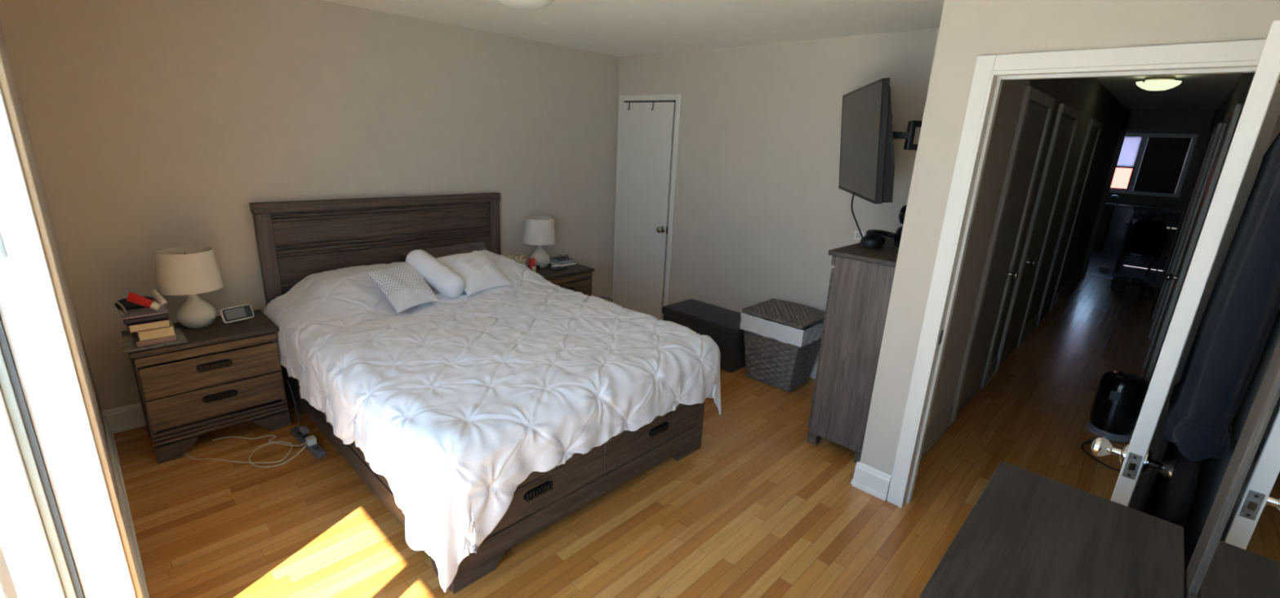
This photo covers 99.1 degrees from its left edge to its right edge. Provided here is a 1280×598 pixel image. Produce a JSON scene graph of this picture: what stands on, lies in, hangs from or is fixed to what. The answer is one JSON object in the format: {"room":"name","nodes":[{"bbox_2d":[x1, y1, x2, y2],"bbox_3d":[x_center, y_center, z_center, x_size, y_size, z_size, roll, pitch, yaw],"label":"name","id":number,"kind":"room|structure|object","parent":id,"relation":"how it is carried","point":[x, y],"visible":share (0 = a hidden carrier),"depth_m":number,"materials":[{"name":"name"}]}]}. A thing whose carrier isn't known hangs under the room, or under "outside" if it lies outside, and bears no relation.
{"room":"bedroom","nodes":[
{"label":"bedroom","id":0,"kind":"room"},
{"bbox_2d":[0,0,619,412],"bbox_3d":[-1.597,-0.770,4.139,0.120,2.436,4.010,18,22,41],"label":"wall","id":1,"kind":"structure","parent":0,"point":[153,126],"depth_m":3.25,"materials":[{"name":"beige paint"}]},
{"bbox_2d":[0,20,137,597],"bbox_3d":[-1.486,0.090,1.236,4.240,2.436,0.240,18,22,41],"label":"window frame","id":2,"kind":"structure","parent":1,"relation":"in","point":[4,52],"depth_m":2.22,"materials":[{"name":"beige paint"}]},
{"bbox_2d":[0,53,142,597],"bbox_3d":[-0.866,0.411,0.717,2.340,2.210,0.243,18,22,41],"label":"window","id":3,"kind":"structure","parent":2,"relation":"attached to","point":[60,536],"depth_m":1.48,"materials":[{"name":"clear glass"}]},
{"bbox_2d":[102,412,149,597],"bbox_3d":[-2.318,0.891,2.446,1.760,0.140,0.023,18,22,41],"label":"baseboard","id":4,"kind":"structure","parent":2,"relation":"attached to","point":[125,508],"depth_m":2.35,"materials":[{"name":"white paint"}]},
{"bbox_2d":[102,293,612,433],"bbox_3d":[-1.632,0.355,4.381,0.023,0.140,3.866,18,22,41],"label":"baseboard","id":5,"kind":"structure","parent":1,"relation":"attached to","point":[130,416],"depth_m":3.09,"materials":[{"name":"white paint"}]},
{"bbox_2d":[113,249,1167,597],"bbox_3d":[3.821,0.139,6.452,5.300,0.126,14.960,18,22,41],"label":"floor","id":6,"kind":"structure","parent":0,"point":[760,509],"depth_m":2.64,"materials":[{"name":"brown wood"}]},
{"bbox_2d":[120,309,290,463],"bbox_3d":[-2.404,0.459,3.063,0.428,0.612,0.624,18,22,41],"label":"nightstand","id":7,"kind":"object","parent":6,"relation":"on","point":[224,372],"visible":0.99,"depth_m":2.91,"materials":[{"name":"brown wood"}]},
{"bbox_2d":[119,327,188,353],"bbox_3d":[-2.495,0.208,2.796,0.255,0.009,0.243,18,22,41],"label":"magazine","id":8,"kind":"object","parent":7,"relation":"on","point":[127,343],"visible":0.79,"depth_m":2.74,"materials":[{"name":"grey paper"}]},
{"bbox_2d":[131,330,177,347],"bbox_3d":[-2.488,0.189,2.792,0.202,0.030,0.158,18,22,41],"label":"book","id":9,"kind":"object","parent":8,"relation":"on","point":[173,338],"visible":0.43,"depth_m":2.73,"materials":[{"name":"brown paper"}]},
{"bbox_2d":[135,316,175,341],"bbox_3d":[-2.477,0.150,2.780,0.196,0.050,0.140,18,22,41],"label":"book","id":10,"kind":"object","parent":9,"relation":"on","point":[169,331],"visible":0.54,"depth_m":2.72,"materials":[{"name":"beige paper"}]},
{"bbox_2d":[126,317,170,333],"bbox_3d":[-2.491,0.111,2.756,0.210,0.038,0.154,18,22,41],"label":"book","id":11,"kind":"object","parent":10,"relation":"on","point":[159,323],"visible":0.36,"depth_m":2.69,"materials":[{"name":"beige paper"}]},
{"bbox_2d":[119,304,168,324],"bbox_3d":[-2.492,0.075,2.739,0.185,0.038,0.176,18,22,41],"label":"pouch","id":12,"kind":"object","parent":11,"relation":"on","point":[143,314],"visible":0.83,"depth_m":2.70,"materials":[{"name":"fabric"}]},
{"bbox_2d":[112,301,128,315],"bbox_3d":[-2.526,0.046,2.647,0.056,0.065,0.042,4,16,4],"label":"loop","id":13,"kind":"object","parent":12,"relation":"on","point":[114,302],"visible":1,"depth_m":2.65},
{"bbox_2d":[115,296,153,310],"bbox_3d":[-2.526,0.022,2.724,0.051,0.064,0.147,18,22,41],"label":"case","id":14,"kind":"object","parent":12,"relation":"on","point":[128,305],"visible":0.52,"depth_m":2.69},
{"bbox_2d":[125,291,160,310],"bbox_3d":[-2.455,0.009,2.693,0.136,0.100,0.038,-2,17,-15],"label":"tube","id":15,"kind":"object","parent":12,"relation":"on","point":[132,297],"visible":1,"depth_m":2.68,"materials":[{"name":"red plastic"}]},
{"bbox_2d":[150,288,167,305],"bbox_3d":[-2.450,-0.010,2.769,0.078,0.086,0.030,4,16,3],"label":"tube","id":16,"kind":"object","parent":12,"relation":"on","point":[154,293],"visible":0.99,"depth_m":2.76,"materials":[{"name":"white plastic"}]},
{"bbox_2d":[155,245,223,328],"bbox_3d":[-2.439,-0.056,2.968,0.280,0.425,0.280,18,22,41],"label":"table lamp","id":17,"kind":"object","parent":7,"relation":"on","point":[190,270],"visible":1,"depth_m":2.90,"materials":[{"name":"white ceramic"}]},
{"bbox_2d":[219,303,253,323],"bbox_3d":[-2.303,0.087,3.116,0.062,0.092,0.150,13,19,32],"label":"smart display","id":18,"kind":"object","parent":7,"relation":"on","point":[231,314],"visible":1,"depth_m":3.10,"materials":[{"name":"white plastic"}]},
{"bbox_2d":[184,440,306,466],"bbox_3d":[-2.133,0.802,2.941,0.645,0.046,0.236,4,16,6],"label":"charging cable","id":19,"kind":"object","parent":6,"relation":"on","point":[249,461],"visible":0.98,"depth_m":2.86,"materials":[{"name":"plastic"}]},
{"bbox_2d":[212,435,306,445],"bbox_3d":[-2.092,0.769,3.050,0.566,0.051,0.104,4,16,5],"label":"charging cable","id":20,"kind":"object","parent":6,"relation":"on","point":[264,435],"visible":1,"depth_m":3.06,"materials":[{"name":"white plastic"}]},
{"bbox_2d":[289,426,325,458],"bbox_3d":[-1.850,0.794,3.033,0.380,0.037,0.048,16,21,37],"label":"power strip","id":21,"kind":"object","parent":6,"relation":"on","point":[316,450],"visible":0.81,"depth_m":2.98,"materials":[{"name":"grey plastic"}]},
{"bbox_2d":[283,378,300,426],"bbox_3d":[-2.134,0.588,3.305,0.027,0.200,0.544,-13,22,-42],"label":"lead","id":22,"kind":"object","parent":21,"relation":"attached to","point":[286,380],"visible":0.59,"depth_m":3.23,"materials":[{"name":"black plastic"}]},
{"bbox_2d":[299,425,309,434],"bbox_3d":[-1.904,0.742,3.092,0.060,0.024,0.035,18,22,41],"label":"plug adapter","id":23,"kind":"object","parent":21,"relation":"on","point":[304,429],"visible":1,"depth_m":3.08,"materials":[{"name":"grey plastic"}]},
{"bbox_2d":[305,435,316,445],"bbox_3d":[-1.795,0.773,2.976,0.045,0.040,0.043,18,22,41],"label":"plug adapter","id":24,"kind":"object","parent":21,"relation":"on","point":[311,440],"visible":1,"depth_m":2.96,"materials":[{"name":"white plastic"}]},
{"bbox_2d":[248,192,705,593],"bbox_3d":[-0.946,0.140,3.263,2.326,1.245,1.686,18,22,41],"label":"bed","id":25,"kind":"object","parent":6,"relation":"on","point":[296,240],"visible":0.39,"depth_m":3.34,"materials":[{"name":"brown wood"}]},
{"bbox_2d":[262,249,721,592],"bbox_3d":[-0.924,0.307,3.220,2.345,0.732,1.790,18,22,41],"label":"duvet","id":26,"kind":"object","parent":25,"relation":"on","point":[455,402],"visible":0.87,"depth_m":2.50,"materials":[{"name":"white fabric"}]},
{"bbox_2d":[364,261,438,313],"bbox_3d":[-1.424,-0.094,3.325,0.525,0.182,0.384,18,22,41],"label":"cushion","id":27,"kind":"object","parent":26,"relation":"on","point":[402,284],"visible":0.97,"depth_m":3.24,"materials":[{"name":"fabric"}]},
{"bbox_2d":[405,248,465,297],"bbox_3d":[-1.306,-0.163,3.480,0.439,0.270,0.159,11,18,26],"label":"bolster cushion","id":28,"kind":"object","parent":26,"relation":"on","point":[448,282],"visible":0.92,"depth_m":3.41,"materials":[{"name":"white fabric"}]},
{"bbox_2d":[399,241,488,257],"bbox_3d":[-1.406,-0.322,4.097,0.225,0.139,0.700,18,22,41],"label":"sleeping pillow","id":29,"kind":"object","parent":26,"relation":"on","point":[440,251],"visible":0.31,"depth_m":4.08,"materials":[{"name":"grey fabric"}]},
{"bbox_2d":[435,250,511,295],"bbox_3d":[-1.108,-0.192,3.695,0.488,0.204,0.395,18,22,41],"label":"square cushion","id":30,"kind":"object","parent":26,"relation":"on","point":[479,273],"visible":0.93,"depth_m":3.61,"materials":[{"name":"white fabric"}]},
{"bbox_2d":[526,262,594,296],"bbox_3d":[-0.774,0.034,4.773,0.428,0.612,0.624,18,22,41],"label":"nightstand","id":31,"kind":"object","parent":6,"relation":"on","point":[576,277],"visible":0.18,"depth_m":4.67,"materials":[{"name":"brown wood"}]},
{"bbox_2d":[507,253,525,264],"bbox_3d":[-1.038,-0.311,4.600,0.110,0.121,0.110,18,22,41],"label":"tissue box","id":32,"kind":"object","parent":31,"relation":"on","point":[519,258],"visible":0.61,"depth_m":4.56,"materials":[{"name":"white cardboard"}]},
{"bbox_2d":[528,257,535,271],"bbox_3d":[-0.908,-0.293,4.589,0.050,0.105,0.050,18,22,41],"label":"pillar candle","id":33,"kind":"object","parent":31,"relation":"on","point":[531,260],"visible":0.77,"depth_m":4.57,"materials":[{"name":"red wax"}]},
{"bbox_2d":[531,266,536,272],"bbox_3d":[-0.879,-0.242,4.524,0.036,0.048,0.036,18,22,41],"label":"jar","id":34,"kind":"object","parent":31,"relation":"on","point":[534,268],"visible":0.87,"depth_m":4.51,"materials":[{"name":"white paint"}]},
{"bbox_2d":[523,215,555,267],"bbox_3d":[-0.861,-0.484,4.681,0.280,0.425,0.280,18,22,41],"label":"table lamp","id":35,"kind":"object","parent":31,"relation":"on","point":[540,230],"visible":0.94,"depth_m":4.57,"materials":[{"name":"white ceramic"}]},
{"bbox_2d":[549,266,567,271],"bbox_3d":[-0.699,-0.259,4.677,0.070,0.008,0.140,18,22,41],"label":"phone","id":36,"kind":"object","parent":31,"relation":"on","point":[562,267],"visible":1,"depth_m":4.67,"materials":[{"name":"black plastic"}]},
{"bbox_2d":[548,260,576,266],"bbox_3d":[-0.694,-0.325,4.873,0.180,0.026,0.175,18,22,41],"label":"book","id":37,"kind":"object","parent":31,"relation":"on","point":[550,261],"visible":0.34,"depth_m":4.82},
{"bbox_2d":[550,255,574,263],"bbox_3d":[-0.698,-0.349,4.872,0.175,0.020,0.165,18,22,41],"label":"book","id":38,"kind":"object","parent":37,"relation":"on","point":[568,260],"visible":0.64,"depth_m":4.83,"materials":[{"name":"grey paper"}]},
{"bbox_2d":[555,253,568,259],"bbox_3d":[-0.705,-0.378,4.853,0.072,0.044,0.125,18,22,41],"label":"glasses","id":39,"kind":"object","parent":38,"relation":"on","point":[567,255],"visible":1,"depth_m":4.84,"materials":[{"name":"black plastic"}]},
{"bbox_2d":[597,296,613,302],"bbox_3d":[-0.377,0.143,5.064,0.240,0.272,0.240,18,22,41],"label":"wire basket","id":40,"kind":"object","parent":6,"relation":"on","point":[597,296],"visible":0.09,"depth_m":5.12,"materials":[{"name":"black metal"}]},
{"bbox_2d":[662,298,745,372],"bbox_3d":[0.589,0.287,4.580,0.766,0.362,0.406,18,22,41],"label":"storage ottoman","id":41,"kind":"object","parent":6,"relation":"on","point":[721,324],"visible":0.68,"depth_m":4.36,"materials":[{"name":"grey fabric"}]},
{"bbox_2d":[739,297,825,391],"bbox_3d":[1.074,0.341,4.109,0.529,0.561,0.453,18,22,41],"label":"laundry hamper","id":42,"kind":"object","parent":6,"relation":"on","point":[783,338],"visible":1,"depth_m":3.98,"materials":[{"name":"grey wicker"}]},
{"bbox_2d":[806,235,898,462],"bbox_3d":[1.461,0.265,3.338,0.393,1.185,0.918,18,22,41],"label":"chest","id":43,"kind":"object","parent":6,"relation":"on","point":[861,280],"visible":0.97,"depth_m":3.02,"materials":[{"name":"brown wood"}]},
{"bbox_2d":[860,229,898,248],"bbox_3d":[1.401,-0.354,3.176,0.311,0.085,0.208,-2,17,-16],"label":"headphones","id":44,"kind":"object","parent":43,"relation":"on","point":[873,238],"visible":0.8,"depth_m":3.10,"materials":[{"name":"black plastic"}]},
{"bbox_2d":[860,235,882,248],"bbox_3d":[1.321,-0.326,3.112,0.120,0.060,0.120,18,22,41],"label":"ear cup","id":45,"kind":"object","parent":44,"relation":"on","point":[870,242],"depth_m":3.07,"materials":[{"name":"black plastic"}]},
{"bbox_2d":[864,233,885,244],"bbox_3d":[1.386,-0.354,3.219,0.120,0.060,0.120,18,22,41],"label":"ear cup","id":46,"kind":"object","parent":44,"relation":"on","point":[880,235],"depth_m":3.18,"materials":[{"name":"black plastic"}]},
{"bbox_2d":[893,204,906,247],"bbox_3d":[1.529,-0.415,3.112,0.124,0.251,0.124,18,22,41],"label":"speaker","id":47,"kind":"object","parent":43,"relation":"on","point":[897,236],"visible":0.24,"depth_m":3.10},
{"bbox_2d":[918,460,1184,597],"bbox_3d":[0.588,1.047,0.991,0.368,0.930,1.440,18,22,41],"label":"dresser","id":48,"kind":"object","parent":6,"relation":"on","point":[1028,534],"visible":1,"depth_m":1.16,"materials":[{"name":"brown wood"}]},
{"bbox_2d":[1184,337,1279,597],"bbox_3d":[0.783,0.267,0.626,0.028,1.250,1.070,18,22,41],"label":"dresser mirror","id":49,"kind":"object","parent":48,"relation":"attached to","point":[1236,553],"visible":1,"depth_m":0.91,"materials":[{"name":"brown wood"}]},
{"bbox_2d":[1080,440,1120,471],"bbox_3d":[2.818,0.937,3.357,0.165,0.007,0.415,10,18,23],"label":"cord","id":50,"kind":"object","parent":6,"relation":"on","point":[1082,445],"visible":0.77,"depth_m":3.28,"materials":[{"name":"plastic"}]},
{"bbox_2d":[1097,266,1113,271],"bbox_3d":[7.475,-0.473,8.770,0.200,0.072,0.200,18,22,41],"label":"pet bowl","id":51,"kind":"object","parent":6,"relation":"on","point":[1104,268],"visible":1,"depth_m":8.73,"materials":[{"name":"black"}]},
{"bbox_2d":[1085,370,1148,441],"bbox_3d":[3.095,0.686,3.535,0.240,0.417,0.240,18,22,41],"label":"trash can","id":52,"kind":"object","parent":6,"relation":"on","point":[1120,396],"visible":1,"depth_m":3.46,"materials":[{"name":"black metal"}]},
{"bbox_2d":[1110,276,1129,291],"bbox_3d":[6.686,-0.222,7.589,0.143,0.199,0.216,13,19,30],"label":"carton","id":53,"kind":"object","parent":6,"relation":"on","point":[1118,283],"visible":0.89,"depth_m":7.54,"materials":[{"name":"black cardboard"}]},
{"bbox_2d":[1101,206,1155,257],"bbox_3d":[9.462,-1.324,10.563,0.600,0.874,0.598,18,22,41],"label":"dishwasher","id":54,"kind":"object","parent":6,"relation":"on","point":[1116,230],"visible":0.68,"depth_m":10.46,"materials":[{"name":"metal"}]},
{"bbox_2d":[1120,284,1140,301],"bbox_3d":[6.404,-0.095,7.113,0.143,0.199,0.216,15,20,36],"label":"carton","id":55,"kind":"object","parent":6,"relation":"on","point":[1131,292],"visible":1,"depth_m":7.06,"materials":[{"name":"black cardboard"}]},
{"bbox_2d":[1129,277,1149,293],"bbox_3d":[6.859,-0.187,7.499,0.216,0.199,0.143,-6,19,-28],"label":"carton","id":56,"kind":"object","parent":6,"relation":"on","point":[1144,286],"visible":0.8,"depth_m":7.44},
{"bbox_2d":[1112,215,1173,283],"bbox_3d":[7.622,-0.759,8.268,0.476,0.920,0.415,18,22,41],"label":"clothes rack","id":57,"kind":"object","parent":6,"relation":"on","point":[1131,217],"visible":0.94,"depth_m":8.21,"materials":[{"name":"metal"}]},
{"bbox_2d":[1122,218,1167,256],"bbox_3d":[7.497,-0.914,8.067,0.446,0.517,0.060,18,22,41],"label":"towel","id":58,"kind":"object","parent":57,"relation":"hanging from","point":[1146,237],"visible":1,"depth_m":8.04,"materials":[{"name":"black fabric"}]},
{"bbox_2d":[1116,206,1170,276],"bbox_3d":[7.978,-0.928,8.660,0.420,1.052,0.460,18,22,41],"label":"chair","id":59,"kind":"object","parent":6,"relation":"on","point":[1141,209],"visible":0.43,"depth_m":8.46,"materials":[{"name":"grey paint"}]},
{"bbox_2d":[1114,218,1178,267],"bbox_3d":[8.714,-0.882,9.156,0.970,0.752,1.200,18,22,41],"label":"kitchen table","id":60,"kind":"object","parent":6,"relation":"on","point":[1175,224],"visible":0.28,"depth_m":9.04,"materials":[{"name":"black wood"}]},
{"bbox_3d":[8.702,-1.561,11.248,1.460,0.872,0.613,18,22,41],"label":"base cabinet","id":61,"kind":"object","parent":6,"relation":"on","visible":0},
{"bbox_2d":[1105,203,1182,213],"bbox_3d":[9.134,-1.871,10.745,2.700,0.035,0.609,18,22,41],"label":"countertop","id":62,"kind":"structure","parent":61,"relation":"on","point":[1126,206],"depth_m":10.31,"materials":[{"name":"laminate"}]},
{"bbox_2d":[1106,197,1119,204],"bbox_3d":[9.104,-1.934,10.690,0.480,0.114,0.350,18,22,41],"label":"dish rack","id":63,"kind":"object","parent":62,"relation":"on","point":[1109,202],"visible":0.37,"depth_m":10.55,"materials":[{"name":"black metal"}]},
{"bbox_2d":[1109,195,1119,198],"bbox_3d":[9.212,-1.986,10.577,0.150,0.056,0.150,18,22,41],"label":"bowl","id":64,"kind":"object","parent":63,"relation":"on","point":[1112,196],"visible":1,"depth_m":10.53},
{"bbox_2d":[611,27,939,360],"bbox_3d":[0.918,-0.737,4.437,3.124,2.436,0.120,18,22,41],"label":"wall","id":65,"kind":"structure","parent":0,"point":[761,207],"depth_m":4.20,"materials":[{"name":"beige paint"}]},
{"bbox_2d":[615,100,675,319],"bbox_3d":[0.004,-0.796,5.173,0.652,2.050,0.094,18,22,41],"label":"door","id":66,"kind":"structure","parent":65,"relation":"in","point":[647,139],"depth_m":5.15,"materials":[{"name":"white paint"}]},
{"bbox_2d":[612,93,681,319],"bbox_3d":[0.033,-0.827,5.192,0.760,2.100,0.018,18,22,41],"label":"trim","id":67,"kind":"structure","parent":65,"relation":"attached to","point":[677,97],"depth_m":5.04,"materials":[{"name":"white paint"}]},
{"bbox_2d":[808,360,817,378],"bbox_3d":[1.092,0.463,4.458,2.294,0.140,0.023,18,22,41],"label":"baseboard","id":68,"kind":"structure","parent":65,"relation":"attached to","point":[813,371],"depth_m":4.22,"materials":[{"name":"white paint"}]},
{"bbox_2d":[853,230,864,239],"bbox_3d":[1.530,-0.445,3.812,0.070,0.065,0.007,18,22,41],"label":"wall outlet","id":69,"kind":"object","parent":65,"relation":"attached to","point":[857,235],"visible":0.77,"depth_m":3.81,"materials":[{"name":"white paint"}]},
{"bbox_2d":[855,232,861,238],"bbox_3d":[1.529,-0.445,3.810,0.036,0.035,0.002,18,22,41],"label":"socket","id":70,"kind":"object","parent":69,"relation":"attached to","point":[858,235],"depth_m":3.81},
{"bbox_2d":[322,0,1243,109],"bbox_3d":[2.376,-2.090,4.703,4.500,0.140,11.200,18,22,41],"label":"ceiling","id":71,"kind":"structure","parent":0,"point":[615,28],"depth_m":3.49,"materials":[{"name":"paint"}]},
{"bbox_2d":[497,0,554,10],"bbox_3d":[-0.624,-1.602,2.936,0.330,0.071,0.330,18,22,41],"label":"ceiling light","id":72,"kind":"object","parent":71,"relation":"attached to","point":[528,5],"visible":1,"depth_m":2.90,"materials":[{"name":"white glass"}]},
{"bbox_2d":[1135,75,1183,90],"bbox_3d":[4.465,-1.853,4.694,0.305,0.115,0.300,18,22,41],"label":"ceiling light","id":73,"kind":"object","parent":71,"relation":"attached to","point":[1159,82],"visible":0.98,"depth_m":4.62,"materials":[{"name":"white glass"}]},
{"bbox_2d":[860,0,1126,472],"bbox_3d":[4.041,-0.853,5.339,0.136,2.436,8.030,18,22,41],"label":"wall","id":74,"kind":"structure","parent":0,"point":[958,17],"depth_m":2.84,"materials":[{"name":"beige paint"}]},
{"bbox_2d":[891,114,922,150],"bbox_3d":[1.531,-0.859,2.904,0.474,0.230,0.216,5,17,9],"label":"wall bracket","id":75,"kind":"object","parent":74,"relation":"attached to","point":[908,135],"visible":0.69,"depth_m":2.85,"materials":[{"name":"black metal"}]},
{"bbox_2d":[838,77,894,204],"bbox_3d":[1.313,-0.910,3.184,0.150,0.600,1.030,5,17,8],"label":"television","id":76,"kind":"object","parent":75,"relation":"attached to","point":[867,159],"visible":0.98,"depth_m":2.92,"materials":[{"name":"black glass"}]},
{"bbox_2d":[850,193,862,237],"bbox_3d":[1.298,-0.494,3.261,0.146,0.275,0.029,-6,18,-27],"label":"cable","id":77,"kind":"object","parent":76,"relation":"hanging from","point":[853,194],"visible":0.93,"depth_m":3.25,"materials":[{"name":"black plastic"}]},
{"bbox_2d":[850,266,1083,500],"bbox_3d":[3.981,0.245,5.652,0.188,0.150,8.054,18,22,41],"label":"baseboard","id":78,"kind":"structure","parent":74,"relation":"attached to","point":[942,423],"depth_m":3.26,"materials":[{"name":"paint"}]},
{"bbox_2d":[950,85,1055,422],"bbox_3d":[2.432,-0.248,3.617,0.083,2.100,0.860,18,22,41],"label":"door","id":79,"kind":"structure","parent":74,"relation":"in","point":[1033,120],"depth_m":3.58,"materials":[{"name":"paint"}]},
{"bbox_2d":[995,103,1080,373],"bbox_3d":[3.323,-0.470,4.516,0.083,2.100,0.950,18,22,41],"label":"door","id":80,"kind":"structure","parent":74,"relation":"in","point":[1064,128],"depth_m":4.47,"materials":[{"name":"paint"}]},
{"bbox_2d":[1036,118,1102,326],"bbox_3d":[4.588,-0.797,5.833,0.028,2.100,0.940,18,22,41],"label":"door","id":81,"kind":"structure","parent":74,"relation":"in","point":[1089,145],"depth_m":5.78,"materials":[{"name":"paint"}]},
{"bbox_2d":[886,0,1279,511],"bbox_3d":[1.703,-0.042,2.204,0.980,2.436,0.120,18,22,41],"label":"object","id":82,"kind":"structure","parent":74,"relation":"in","point":[1002,26],"depth_m":1.98,"materials":[{"name":"beige paint"}]},
{"bbox_2d":[886,39,1279,510],"bbox_3d":[1.681,0.113,2.264,0.876,2.103,0.168,18,22,41],"label":"door frame","id":83,"kind":"structure","parent":74,"relation":"attached to","point":[1245,53],"depth_m":2.19,"materials":[{"name":"white paint"}]},
{"bbox_2d":[1081,109,1217,288],"bbox_3d":[6.927,-1.537,8.134,3.800,2.436,0.120,18,22,41],"label":"wall","id":84,"kind":"structure","parent":0,"point":[1184,120],"depth_m":7.61,"materials":[{"name":"paint"}]},
{"bbox_2d":[1106,129,1208,256],"bbox_3d":[9.560,-2.194,10.795,3.800,2.436,0.120,18,22,41],"label":"wall","id":85,"kind":"structure","parent":0,"point":[1124,198],"depth_m":10.33,"materials":[{"name":"paint"}]},
{"bbox_2d":[1109,132,1199,197],"bbox_3d":[9.685,-2.595,10.504,1.300,1.140,0.095,18,22,41],"label":"window","id":86,"kind":"structure","parent":85,"relation":"in","point":[1156,160],"depth_m":10.37,"materials":[{"name":"black glass"}]},
{"bbox_2d":[1116,136,1142,167],"bbox_3d":[9.461,-2.879,10.670,0.450,0.570,0.002,18,22,41],"label":"roller blind","id":87,"kind":"object","parent":86,"relation":"attached to","point":[1132,146],"depth_m":10.60,"materials":[{"name":"white fabric"}]},
{"bbox_2d":[1133,137,1191,193],"bbox_3d":[9.880,-2.529,10.329,0.598,1.008,0.002,18,22,41],"label":"roller blind","id":88,"kind":"object","parent":86,"relation":"attached to","point":[1160,166],"depth_m":10.32,"materials":[{"name":"grey fabric"}]},
{"bbox_2d":[1148,72,1255,386],"bbox_3d":[4.837,-0.625,4.694,0.120,2.436,7.910,18,22,41],"label":"wall","id":89,"kind":"structure","parent":0,"point":[1238,94],"depth_m":4.36,"materials":[{"name":"paint"}]},
{"bbox_2d":[1147,122,1222,338],"bbox_3d":[5.610,-0.689,5.633,0.028,2.100,1.040,18,22,41],"label":"door","id":90,"kind":"structure","parent":89,"relation":"in","point":[1216,130],"depth_m":5.43,"materials":[{"name":"paint"}]},
{"bbox_2d":[1142,103,1242,383],"bbox_3d":[4.066,-0.315,4.111,0.083,2.100,1.140,18,22,41],"label":"door","id":91,"kind":"structure","parent":89,"relation":"in","point":[1230,121],"depth_m":3.88,"materials":[{"name":"paint"}]},
{"bbox_2d":[1183,306,1279,573],"bbox_3d":[1.070,0.340,0.804,0.120,2.436,3.090,18,22,41],"label":"wall","id":92,"kind":"structure","parent":0,"point":[1212,471],"depth_m":1.44,"materials":[{"name":"beige paint"}]},
{"bbox_2d":[1090,19,1279,506],"bbox_3d":[1.613,0.305,1.707,0.769,2.018,0.192,-13,22,-42],"label":"door","id":93,"kind":"structure","parent":92,"relation":"in","point":[1135,457],"depth_m":1.33,"materials":[{"name":"white paint"}]},
{"bbox_2d":[1142,440,1201,527],"bbox_3d":[1.525,0.748,1.632,0.070,0.812,0.564,18,22,41],"label":"coat","id":94,"kind":"object","parent":93,"relation":"hanging from","point":[1171,500],"visible":0.32,"depth_m":1.39,"materials":[{"name":"black fabric"}]},
{"label":"outside","id":95,"kind":"structure","parent":0,"visible":0},
{"bbox_2d":[1110,167,1132,188],"bbox_3d":[11.536,-2.491,13.394,1.700,1.920,1.200,18,22,41],"label":"awning","id":96,"kind":"object","parent":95,"point":[1122,175],"visible":0.05,"depth_m":13.02,"materials":[{"name":"fabric"}]},
{"bbox_3d":[1.662,-0.553,1.362,0.088,0.158,0.500,18,22,41],"label":"rack","id":97,"kind":"object","parent":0,"visible":0},
{"bbox_2d":[1161,131,1279,461],"bbox_3d":[1.519,-0.037,1.366,0.125,0.837,0.463,18,22,41],"label":"bathrobe","id":98,"kind":"object","parent":97,"relation":"hanging from","point":[1237,322],"visible":1,"depth_m":1.28,"materials":[{"name":"fabric"}]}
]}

